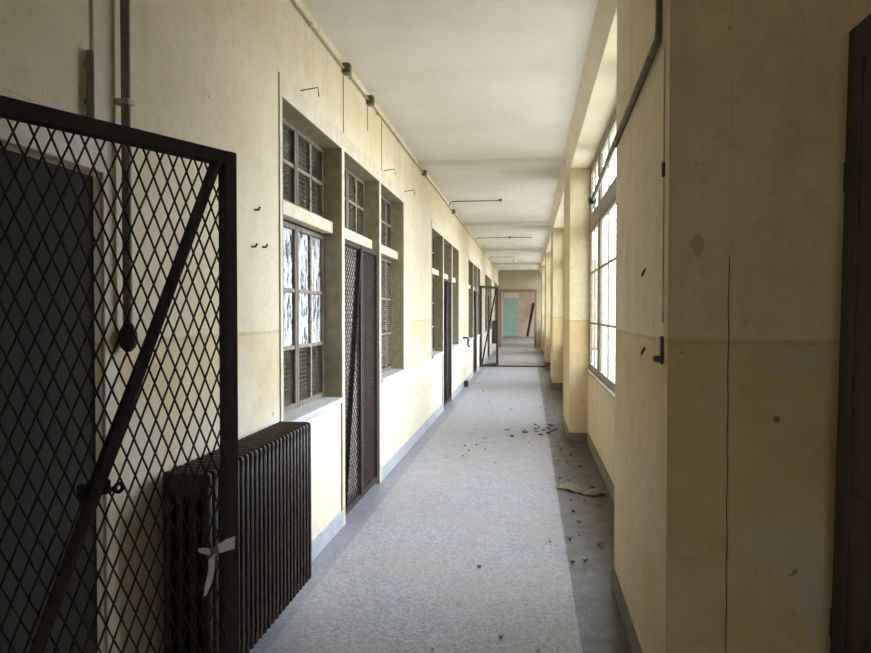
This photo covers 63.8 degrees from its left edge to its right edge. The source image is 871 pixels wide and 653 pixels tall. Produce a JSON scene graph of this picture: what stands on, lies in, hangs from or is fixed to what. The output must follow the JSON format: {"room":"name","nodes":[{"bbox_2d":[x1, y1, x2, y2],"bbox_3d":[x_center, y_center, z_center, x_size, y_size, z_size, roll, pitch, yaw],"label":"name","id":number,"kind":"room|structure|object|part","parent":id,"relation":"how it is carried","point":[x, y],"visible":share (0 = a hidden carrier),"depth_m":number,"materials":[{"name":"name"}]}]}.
{"room":"abandoned building corridor","nodes":[
{"label":"abandoned building corridor","id":0,"kind":"room"},
{"bbox_2d":[0,0,497,652],"bbox_3d":[0.078,-0.397,11.989,0.250,3.500,40.200,0,1,8],"label":"wall","id":1,"kind":"structure","parent":0,"point":[204,72],"depth_m":3.11,"materials":[{"name":"beige paint"}]},
{"bbox_2d":[0,147,97,652],"bbox_3d":[-1.152,0.537,1.860,0.120,2.030,0.860,0,1,8],"label":"door","id":2,"kind":"structure","parent":1,"relation":"in","point":[16,358],"depth_m":2.04,"materials":[{"name":"dark grey paint"}]},
{"bbox_2d":[0,0,119,652],"bbox_3d":[-1.139,-0.188,1.838,0.022,3.500,1.050,0,1,8],"label":"trim","id":3,"kind":"structure","parent":1,"relation":"attached to","point":[102,11],"depth_m":2.30,"materials":[{"name":"paint"}]},
{"bbox_2d":[84,50,94,117],"bbox_3d":[-1.087,-0.755,2.203,0.026,0.220,0.024,0,1,8],"label":"rod","id":4,"kind":"object","parent":1,"relation":"attached to","point":[89,101],"visible":0.83,"depth_m":2.19,"materials":[{"name":"grey metal"}]},
{"bbox_2d":[0,95,238,652],"bbox_3d":[-0.935,0.478,1.885,0.077,2.067,1.005,1,1,32],"label":"gate","id":5,"kind":"object","parent":1,"relation":"attached to","point":[222,163],"visible":1,"depth_m":1.99,"materials":[{"name":"metal"}]},
{"bbox_3d":[-0.925,-0.533,1.873,0.036,0.046,0.888,1,1,32],"label":"rail","id":6,"kind":"part","parent":5,"relation":"part of","materials":[{"name":"metal"}]},
{"bbox_2d":[198,536,234,595],"bbox_3d":[-0.687,0.749,2.191,0.028,0.156,0.135,1,1,32],"label":"rag","id":7,"kind":"object","parent":5,"relation":"attached to","point":[228,544],"visible":1,"depth_m":2.18,"materials":[{"name":"fabric"}]},
{"bbox_2d":[115,0,137,351],"bbox_3d":[-1.048,-0.931,2.366,0.064,2.035,0.062,0,1,8],"label":"pipe","id":8,"kind":"object","parent":1,"relation":"attached to","point":[125,102],"visible":0.76,"depth_m":2.36,"materials":[{"name":"metal"}]},
{"bbox_2d":[162,421,311,652],"bbox_3d":[-0.859,0.959,3.230,0.215,0.860,1.275,0,1,8],"label":"radiator","id":9,"kind":"object","parent":1,"relation":"attached to","point":[274,461],"visible":0.78,"depth_m":3.04,"materials":[{"name":"brown metal"}]},
{"bbox_2d":[279,72,405,525],"bbox_3d":[-0.722,0.012,5.889,0.280,2.934,3.944,0,1,8],"label":"window","id":10,"kind":"structure","parent":1,"relation":"in","point":[339,159],"depth_m":5.18,"materials":[{"name":"grey paint"}]},
{"bbox_3d":[-0.971,-0.240,4.296,0.004,0.764,0.537,0,1,8],"label":"pane","id":11,"kind":"part","parent":10,"relation":"part of","materials":[{"name":"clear glass"}]},
{"bbox_3d":[-0.969,-0.059,4.300,0.040,1.200,0.609,0,1,8],"label":"sash","id":12,"kind":"part","parent":10,"relation":"part of","materials":[{"name":"brown wood"}]},
{"bbox_3d":[-0.969,-1.028,4.280,0.040,0.540,0.609,0,1,8],"label":"sash","id":13,"kind":"part","parent":10,"relation":"part of","materials":[{"name":"brown wood"}]},
{"bbox_2d":[284,347,314,399],"bbox_3d":[-0.970,0.305,4.617,0.013,0.340,1.122,0,1,8],"label":"grille","id":14,"kind":"object","parent":10,"relation":"attached to","point":[301,349],"depth_m":4.84,"materials":[{"name":"wood"}]},
{"bbox_2d":[283,128,316,212],"bbox_3d":[-0.970,-1.036,4.589,0.013,0.522,1.222,0,1,8],"label":"grille","id":15,"kind":"object","parent":10,"relation":"attached to","point":[288,153],"depth_m":4.83,"materials":[{"name":"wood"}]},
{"bbox_3d":[-0.890,-0.253,4.904,0.004,0.764,0.537,0,1,8],"label":"pane","id":16,"kind":"part","parent":10,"relation":"part of","materials":[{"name":"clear glass"}]},
{"bbox_3d":[-0.888,-1.041,4.887,0.040,0.540,0.609,0,1,8],"label":"sash","id":17,"kind":"part","parent":10,"relation":"part of","materials":[{"name":"brown wood"}]},
{"bbox_3d":[-0.888,-0.071,4.907,0.040,1.200,0.609,0,1,8],"label":"sash","id":18,"kind":"part","parent":10,"relation":"part of","materials":[{"name":"brown wood"}]},
{"bbox_3d":[-0.893,0.555,4.612,0.280,0.040,1.222,0,1,8],"label":"sill","id":19,"kind":"part","parent":10,"relation":"part of","materials":[{"name":"grey stone"}]},
{"bbox_3d":[-0.765,0.087,5.237,0.146,2.810,0.070,0,1,8],"label":"door post","id":20,"kind":"part","parent":10,"relation":"part of","materials":[{"name":"grey paint"}]},
{"bbox_3d":[-0.681,-0.436,5.874,0.143,1.970,3.920,0,1,8],"label":"frame","id":21,"kind":"part","parent":10,"relation":"part of","materials":[{"name":"grey paint"}]},
{"bbox_3d":[-0.797,-1.055,5.564,0.040,0.540,0.616,0,1,8],"label":"sash","id":22,"kind":"part","parent":10,"relation":"part of","materials":[{"name":"grey wood"}]},
{"bbox_2d":[345,246,356,495],"bbox_3d":[-0.774,0.389,5.903,0.035,2.160,1.233,0,1,8],"label":"door","id":23,"kind":"structure","parent":10,"relation":"attached to","point":[345,246],"depth_m":6.12,"materials":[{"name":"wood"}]},
{"bbox_2d":[345,239,361,515],"bbox_3d":[-0.670,0.388,5.566,0.054,2.125,0.637,0,1,8],"label":"gate","id":24,"kind":"object","parent":10,"relation":"attached to","point":[355,355],"visible":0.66,"depth_m":5.64,"materials":[{"name":"metal"}]},
{"bbox_3d":[-0.675,-0.654,5.558,0.036,0.042,0.528,0,1,8],"label":"rail","id":25,"kind":"part","parent":24,"relation":"part of","materials":[{"name":"metal"}]},
{"bbox_3d":[-0.675,1.429,5.601,0.036,0.042,0.528,0,1,8],"label":"rail","id":26,"kind":"part","parent":24,"relation":"part of","materials":[{"name":"metal"}]},
{"bbox_2d":[349,177,358,231],"bbox_3d":[-0.798,-1.062,5.877,0.013,0.522,1.237,0,1,8],"label":"grille","id":27,"kind":"object","parent":10,"relation":"attached to","point":[350,180],"depth_m":6.22,"materials":[{"name":"wood"}]},
{"bbox_3d":[-0.715,-1.067,6.179,0.040,0.540,0.616,0,1,8],"label":"sash","id":28,"kind":"part","parent":10,"relation":"part of","materials":[{"name":"brown wood"}]},
{"bbox_2d":[362,245,377,496],"bbox_3d":[-0.592,0.375,6.202,0.040,2.125,0.637,0,1,8],"label":"gate","id":29,"kind":"object","parent":10,"relation":"attached to","point":[374,254],"visible":0.74,"depth_m":6.27,"materials":[{"name":"metal"}]},
{"bbox_3d":[-0.594,-0.666,6.169,0.036,0.042,0.528,0,1,8],"label":"rail","id":30,"kind":"part","parent":29,"relation":"part of","materials":[{"name":"metal"}]},
{"bbox_3d":[-0.594,1.416,6.212,0.036,0.042,0.528,0,1,8],"label":"rail","id":31,"kind":"part","parent":29,"relation":"part of","materials":[{"name":"metal"}]},
{"bbox_3d":[-0.593,0.060,6.532,0.146,2.810,0.070,0,1,8],"label":"door post","id":32,"kind":"part","parent":10,"relation":"part of","materials":[{"name":"grey paint"}]},
{"bbox_2d":[359,184,386,244],"bbox_3d":[-0.627,-1.089,7.164,0.013,0.522,1.222,0,1,8],"label":"grille","id":33,"kind":"object","parent":10,"relation":"attached to","point":[382,203],"depth_m":7.45,"materials":[{"name":"metal"}]},
{"bbox_3d":[-0.544,-0.124,7.482,0.040,1.200,0.609,0,1,8],"label":"sash","id":34,"kind":"part","parent":10,"relation":"part of","materials":[{"name":"brown wood"}]},
{"bbox_3d":[-0.544,-1.094,7.462,0.040,0.540,0.609,0,1,8],"label":"sash","id":35,"kind":"part","parent":10,"relation":"part of","materials":[{"name":"brown wood"}]},
{"bbox_3d":[-0.550,0.502,7.187,0.280,0.040,1.222,0,1,8],"label":"sill","id":36,"kind":"part","parent":10,"relation":"part of","materials":[{"name":"grey stone"}]},
{"bbox_2d":[342,62,351,132],"bbox_3d":[-0.663,-1.706,5.230,0.062,0.515,0.070,0,1,8],"label":"junction box","id":37,"kind":"object","parent":1,"relation":"attached to","point":[347,71],"visible":0.98,"depth_m":5.21,"materials":[{"name":"beige paint"}]},
{"bbox_2d":[366,95,374,130],"bbox_3d":[-0.558,-1.829,6.011,0.062,0.300,0.070,0,1,8],"label":"junction box","id":38,"kind":"object","parent":1,"relation":"attached to","point":[371,102],"visible":0.96,"depth_m":5.98,"materials":[{"name":"beige paint"}]},
{"bbox_2d":[291,0,496,269],"bbox_3d":[0.693,-2.135,15.504,0.027,0.030,29.000,0,1,8],"label":"cable conduit","id":39,"kind":"object","parent":1,"relation":"attached to","point":[310,24],"visible":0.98,"depth_m":5.71,"materials":[{"name":"grey paint"}]},
{"bbox_2d":[381,119,381,169],"bbox_3d":[-0.506,-1.711,6.591,0.007,0.480,0.008,0,1,8],"label":"cable","id":40,"kind":"object","parent":39,"relation":"hanging from","point":[381,119],"visible":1,"depth_m":6.59,"materials":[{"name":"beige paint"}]},
{"bbox_2d":[312,348,495,561],"bbox_3d":[0.208,1.293,12.007,0.012,0.120,40.200,0,1,8],"label":"baseboard","id":41,"kind":"structure","parent":1,"relation":"attached to","point":[325,536],"depth_m":7.02,"materials":[{"name":"grey paint"}]},
{"bbox_2d":[431,219,459,410],"bbox_3d":[0.092,-0.114,11.983,0.280,2.934,3.944,0,1,8],"label":"window","id":42,"kind":"structure","parent":1,"relation":"in","point":[444,249],"depth_m":11.30,"materials":[{"name":"grey paint"}]},
{"bbox_3d":[-0.074,-0.197,11.002,0.040,1.200,0.609,0,1,8],"label":"sash","id":43,"kind":"part","parent":42,"relation":"part of","materials":[{"name":"brown wood"}]},
{"bbox_3d":[-0.074,-1.166,10.982,0.040,0.540,0.609,0,1,8],"label":"sash","id":44,"kind":"part","parent":42,"relation":"part of","materials":[{"name":"brown wood"}]},
{"bbox_3d":[-0.080,0.430,10.707,0.280,0.040,1.222,0,1,8],"label":"sill","id":45,"kind":"part","parent":42,"relation":"part of","materials":[{"name":"grey stone"}]},
{"bbox_3d":[0.048,-0.038,11.332,0.146,2.810,0.070,0,1,8],"label":"door post","id":46,"kind":"part","parent":42,"relation":"part of","materials":[{"name":"grey paint"}]},
{"bbox_3d":[0.133,-0.562,11.969,0.143,1.970,3.920,0,1,8],"label":"frame","id":47,"kind":"part","parent":42,"relation":"part of","materials":[{"name":"grey paint"}]},
{"bbox_2d":[444,278,446,405],"bbox_3d":[0.143,0.262,11.661,0.054,2.125,0.637,0,1,8],"label":"gate","id":48,"kind":"object","parent":42,"relation":"attached to","point":[445,280],"visible":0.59,"depth_m":11.80,"materials":[{"name":"metal"}]},
{"bbox_3d":[0.138,0.262,11.674,0.007,2.069,0.556,0,1,8],"label":"panel","id":49,"kind":"part","parent":48,"relation":"part of","materials":[{"name":"brown metal"}]},
{"bbox_3d":[0.221,-0.065,12.626,0.146,2.810,0.070,0,1,8],"label":"door post","id":50,"kind":"part","parent":42,"relation":"part of","materials":[{"name":"grey paint"}]},
{"bbox_2d":[447,280,450,402],"bbox_3d":[0.221,0.249,12.297,0.040,2.125,0.637,0,1,8],"label":"gate","id":51,"kind":"object","parent":42,"relation":"attached to","point":[448,281],"visible":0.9,"depth_m":12.38,"materials":[{"name":"metal"}]},
{"bbox_2d":[463,337,470,347],"bbox_3d":[0.660,0.332,14.803,0.164,0.234,0.040,0,1,8],"label":"pipe","id":52,"kind":"object","parent":1,"relation":"attached to","point":[467,338],"visible":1,"depth_m":14.78,"materials":[{"name":"metal"}]},
{"bbox_2d":[468,254,479,371],"bbox_3d":[0.905,-0.239,18.078,0.280,2.934,3.944,0,1,8],"label":"window","id":53,"kind":"structure","parent":1,"relation":"in","point":[473,266],"depth_m":17.40,"materials":[{"name":"grey paint"}]},
{"bbox_3d":[0.861,-0.164,17.426,0.146,2.810,0.070,0,1,8],"label":"door post","id":54,"kind":"part","parent":53,"relation":"part of","materials":[{"name":"grey paint"}]},
{"bbox_2d":[473,290,474,373],"bbox_3d":[0.957,0.137,17.755,0.054,2.125,0.637,0,1,8],"label":"gate","id":55,"kind":"object","parent":53,"relation":"attached to","point":[473,290],"visible":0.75,"depth_m":17.87,"materials":[{"name":"metal"}]},
{"bbox_3d":[0.946,-0.687,18.063,0.143,1.970,3.920,0,1,8],"label":"frame","id":56,"kind":"part","parent":53,"relation":"part of","materials":[{"name":"grey paint"}]},
{"bbox_3d":[1.034,-0.191,18.721,0.146,2.810,0.070,0,1,8],"label":"door post","id":57,"kind":"part","parent":53,"relation":"part of","materials":[{"name":"grey paint"}]},
{"bbox_2d":[475,291,476,371],"bbox_3d":[1.035,0.124,18.392,0.040,2.125,0.637,0,1,8],"label":"gate","id":58,"kind":"object","parent":53,"relation":"attached to","point":[475,291],"visible":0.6,"depth_m":18.58,"materials":[{"name":"metal"}]},
{"bbox_3d":[1.033,0.124,18.379,0.007,2.069,0.556,0,1,8],"label":"panel","id":59,"kind":"part","parent":58,"relation":"part of","materials":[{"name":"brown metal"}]},
{"bbox_2d":[479,286,498,366],"bbox_3d":[1.532,-0.011,19.965,0.054,2.280,0.955,1,1,38],"label":"gate","id":60,"kind":"object","parent":53,"relation":"attached to","point":[496,288],"visible":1,"depth_m":19.99,"materials":[{"name":"metal"}]},
{"bbox_3d":[1.534,-1.116,19.957,0.036,0.070,0.790,1,1,38],"label":"rail","id":61,"kind":"part","parent":60,"relation":"part of","materials":[{"name":"metal"}]},
{"bbox_3d":[1.534,1.093,20.002,0.036,0.070,0.790,1,1,38],"label":"rail","id":62,"kind":"part","parent":60,"relation":"part of","materials":[{"name":"metal"}]},
{"bbox_2d":[485,270,491,356],"bbox_3d":[1.718,-0.365,24.173,0.280,2.934,3.944,0,1,8],"label":"window","id":63,"kind":"structure","parent":1,"relation":"in","point":[488,278],"depth_m":23.50,"materials":[{"name":"grey paint"}]},
{"bbox_3d":[1.675,-0.289,23.521,0.146,2.810,0.070,0,1,8],"label":"door post","id":64,"kind":"part","parent":63,"relation":"part of","materials":[{"name":"grey paint"}]},
{"bbox_2d":[488,311,488,356],"bbox_3d":[1.848,-0.002,24.486,0.040,2.125,0.637,0,1,8],"label":"gate","id":65,"kind":"object","parent":63,"relation":"attached to","point":[488,311],"visible":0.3,"depth_m":24.57,"materials":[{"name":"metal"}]},
{"bbox_3d":[1.760,-0.813,24.158,0.143,1.970,3.920,0,1,8],"label":"frame","id":66,"kind":"part","parent":63,"relation":"part of","materials":[{"name":"grey paint"}]},
{"bbox_3d":[1.847,-0.316,24.816,0.146,2.810,0.070,0,1,8],"label":"door post","id":67,"kind":"part","parent":63,"relation":"part of","materials":[{"name":"grey paint"}]},
{"bbox_2d":[492,320,495,343],"bbox_3d":[2.242,0.205,26.440,0.218,0.860,0.550,0,1,8],"label":"radiator","id":68,"kind":"object","parent":1,"relation":"attached to","point":[493,323],"visible":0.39,"depth_m":26.18,"materials":[{"name":"brown metal"}]},
{"bbox_2d":[494,280,497,319],"bbox_3d":[2.448,-0.477,29.640,0.280,2.934,2.637,0,1,8],"label":"window","id":69,"kind":"structure","parent":1,"relation":"in","point":[495,281],"depth_m":29.57,"materials":[{"name":"grey paint"}]},
{"bbox_2d":[249,337,631,652],"bbox_3d":[1.403,1.272,18.860,8.600,0.120,54.100,0,1,8],"label":"floor","id":70,"kind":"structure","parent":0,"point":[401,574],"depth_m":4.74,"materials":[{"name":"concrete"}]},
{"bbox_2d":[485,365,545,366],"bbox_3d":[2.286,1.160,20.511,1.882,0.035,0.110,0,1,8],"label":"floor track","id":71,"kind":"object","parent":70,"relation":"on","point":[494,365],"visible":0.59,"depth_m":20.49,"materials":[{"name":"metal"}]},
{"bbox_2d":[526,302,533,336],"bbox_3d":[6.080,-0.453,44.815,0.161,2.184,0.885,1,2,39],"label":"leaning board","id":72,"kind":"object","parent":70,"relation":"on","point":[532,307],"visible":0.86,"depth_m":44.78,"materials":[{"name":"brown wood"}]},
{"bbox_2d":[554,482,607,495],"bbox_3d":[1.310,1.457,6.262,0.470,0.028,0.268,1,2,43],"label":"board","id":73,"kind":"object","parent":70,"relation":"on","point":[574,487],"visible":1,"depth_m":6.25,"materials":[{"name":"beige wood"}]},
{"bbox_2d":[283,127,605,404],"bbox_3d":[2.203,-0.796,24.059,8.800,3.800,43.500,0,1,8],"label":"window panes","id":74,"kind":"structure","parent":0,"point":[315,362],"depth_m":9.33,"materials":[{"name":"clear glass"}]},
{"bbox_2d":[502,292,520,336],"bbox_3d":[4.905,-0.785,45.378,1.220,2.900,0.130,0,1,8],"label":"door","id":75,"kind":"structure","parent":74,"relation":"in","point":[511,308],"depth_m":45.38,"materials":[{"name":"green paint"}]},
{"bbox_3d":[4.910,-2.010,45.383,0.980,0.350,0.050,0,1,8],"label":"transom panel","id":76,"kind":"part","parent":75,"relation":"part of","materials":[{"name":"grey glass"}]},
{"bbox_2d":[301,0,615,269],"bbox_3d":[1.755,-2.217,11.728,3.134,0.150,40.200,0,1,8],"label":"ceiling","id":77,"kind":"structure","parent":0,"point":[455,79],"depth_m":5.84,"materials":[{"name":"white paint"}]},
{"bbox_2d":[449,199,501,205],"bbox_3d":[0.674,-2.093,11.825,0.903,0.102,0.058,0,1,8],"label":"conduit pipe","id":78,"kind":"object","parent":77,"relation":"attached to","point":[500,200],"visible":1,"depth_m":11.82,"materials":[{"name":"grey metal"}]},
{"bbox_2d":[419,157,565,170],"bbox_3d":[0.722,-2.053,8.872,1.842,0.060,0.320,0,1,8],"label":"beam","id":79,"kind":"structure","parent":77,"relation":"attached to","point":[525,163],"depth_m":8.79,"materials":[{"name":"white paint"}]},
{"bbox_2d":[475,236,531,240],"bbox_3d":[1.712,-2.213,17.637,1.423,0.102,0.058,0,1,8],"label":"ceiling lamp","id":80,"kind":"object","parent":77,"relation":"attached to","point":[509,236],"visible":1,"depth_m":17.60,"materials":[{"name":"grey metal"}]},
{"bbox_2d":[464,222,550,227],"bbox_3d":[1.536,-2.179,14.967,1.842,0.060,0.320,0,1,8],"label":"beam","id":81,"kind":"structure","parent":77,"relation":"attached to","point":[493,224],"depth_m":14.88,"materials":[{"name":"white paint"}]},
{"bbox_2d":[483,248,543,251],"bbox_3d":[2.349,-2.304,21.062,1.842,0.060,0.320,0,1,8],"label":"beam","id":82,"kind":"structure","parent":77,"relation":"attached to","point":[508,249],"depth_m":20.92,"materials":[{"name":"white paint"}]},
{"bbox_2d":[493,263,540,264],"bbox_3d":[3.162,-2.430,27.156,1.842,0.060,0.320,0,1,8],"label":"beam","id":83,"kind":"structure","parent":77,"relation":"attached to","point":[493,263],"depth_m":27.07,"materials":[{"name":"white paint"}]},
{"bbox_2d":[498,270,540,346],"bbox_3d":[3.910,-0.807,31.878,2.584,3.500,0.250,0,1,8],"label":"wall","id":84,"kind":"structure","parent":0,"point":[507,279],"depth_m":31.71,"materials":[{"name":"beige paint"}]},
{"bbox_2d":[500,289,536,346],"bbox_3d":[3.760,-0.377,31.897,1.664,2.640,0.290,0,1,8],"label":"frame","id":85,"kind":"object","parent":84,"relation":"attached to","point":[501,290],"visible":0.93,"depth_m":31.70,"materials":[{"name":"red paint"}]},
{"bbox_2d":[538,0,618,272],"bbox_3d":[2.851,-2.181,17.042,0.307,0.140,29.380,0,1,8],"label":"beam","id":86,"kind":"structure","parent":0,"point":[596,99],"depth_m":5.94,"materials":[{"name":"beige paint"}]},
{"bbox_2d":[541,0,870,652],"bbox_3d":[2.688,-0.390,11.641,1.252,3.500,40.200,0,1,8],"label":"wall","id":87,"kind":"structure","parent":0,"point":[756,90],"depth_m":2.50,"materials":[{"name":"beige paint"}]},
{"bbox_2d":[541,350,642,652],"bbox_3d":[3.297,1.184,17.039,1.064,0.130,29.380,0,1,8],"label":"baseboard","id":88,"kind":"structure","parent":87,"relation":"attached to","point":[635,646],"depth_m":5.90,"materials":[{"name":"grey paint"}]},
{"bbox_2d":[586,108,615,398],"bbox_3d":[1.584,-0.650,6.304,0.080,2.480,4.600,0,1,8],"label":"window","id":89,"kind":"structure","parent":87,"relation":"in","point":[606,202],"depth_m":7.40,"materials":[{"name":"grey paint"}]},
{"bbox_3d":[1.564,0.577,6.332,0.040,0.025,4.600,0,1,8],"label":"sill","id":90,"kind":"part","parent":89,"relation":"part of","materials":[{"name":"grey paint"}]},
{"bbox_2d":[588,0,662,211],"bbox_3d":[1.258,-1.494,5.304,0.167,1.030,5.508,0,1,10],"label":"pipe","id":91,"kind":"object","parent":87,"relation":"attached to","point":[657,40],"visible":0.99,"depth_m":3.11,"materials":[{"name":"grey metal"}]},
{"bbox_2d":[653,336,663,363],"bbox_3d":[0.834,0.088,2.621,0.035,0.105,0.032,0,1,8],"label":"switch remnant","id":92,"kind":"object","parent":87,"relation":"attached to","point":[659,358],"visible":1,"depth_m":2.61,"materials":[{"name":"black metal"}]},
{"bbox_3d":[0.828,0.121,2.622,0.023,0.025,0.026,0,1,8],"label":"knob","id":93,"kind":"part","parent":92,"relation":"part of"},
{"bbox_2d":[662,41,664,322],"bbox_3d":[0.848,-0.534,2.600,0.005,1.040,0.006,0,1,8],"label":"cable","id":94,"kind":"object","parent":87,"relation":"attached to","point":[664,41],"visible":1,"depth_m":2.60,"materials":[{"name":"beige paint"}]},
{"bbox_2d":[662,162,664,176],"bbox_3d":[0.844,-0.581,2.591,0.012,0.055,0.012,0,1,8],"label":"clip","id":95,"kind":"object","parent":87,"relation":"attached to","point":[663,163],"visible":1,"depth_m":2.58,"materials":[{"name":"black metal"}]},
{"bbox_2d":[725,256,729,652],"bbox_3d":[1.047,0.648,2.517,0.006,1.800,0.003,0,1,8],"label":"joint","id":96,"kind":"object","parent":87,"relation":"attached to","point":[729,256],"visible":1,"depth_m":2.51,"materials":[{"name":"brown paint"}]},
{"bbox_2d":[829,13,870,652],"bbox_3d":[1.311,0.287,1.877,0.056,2.510,0.956,1,1,8],"label":"door","id":97,"kind":"structure","parent":87,"relation":"in","point":[850,612],"depth_m":2.24,"materials":[{"name":"brown wood"}]}
]}

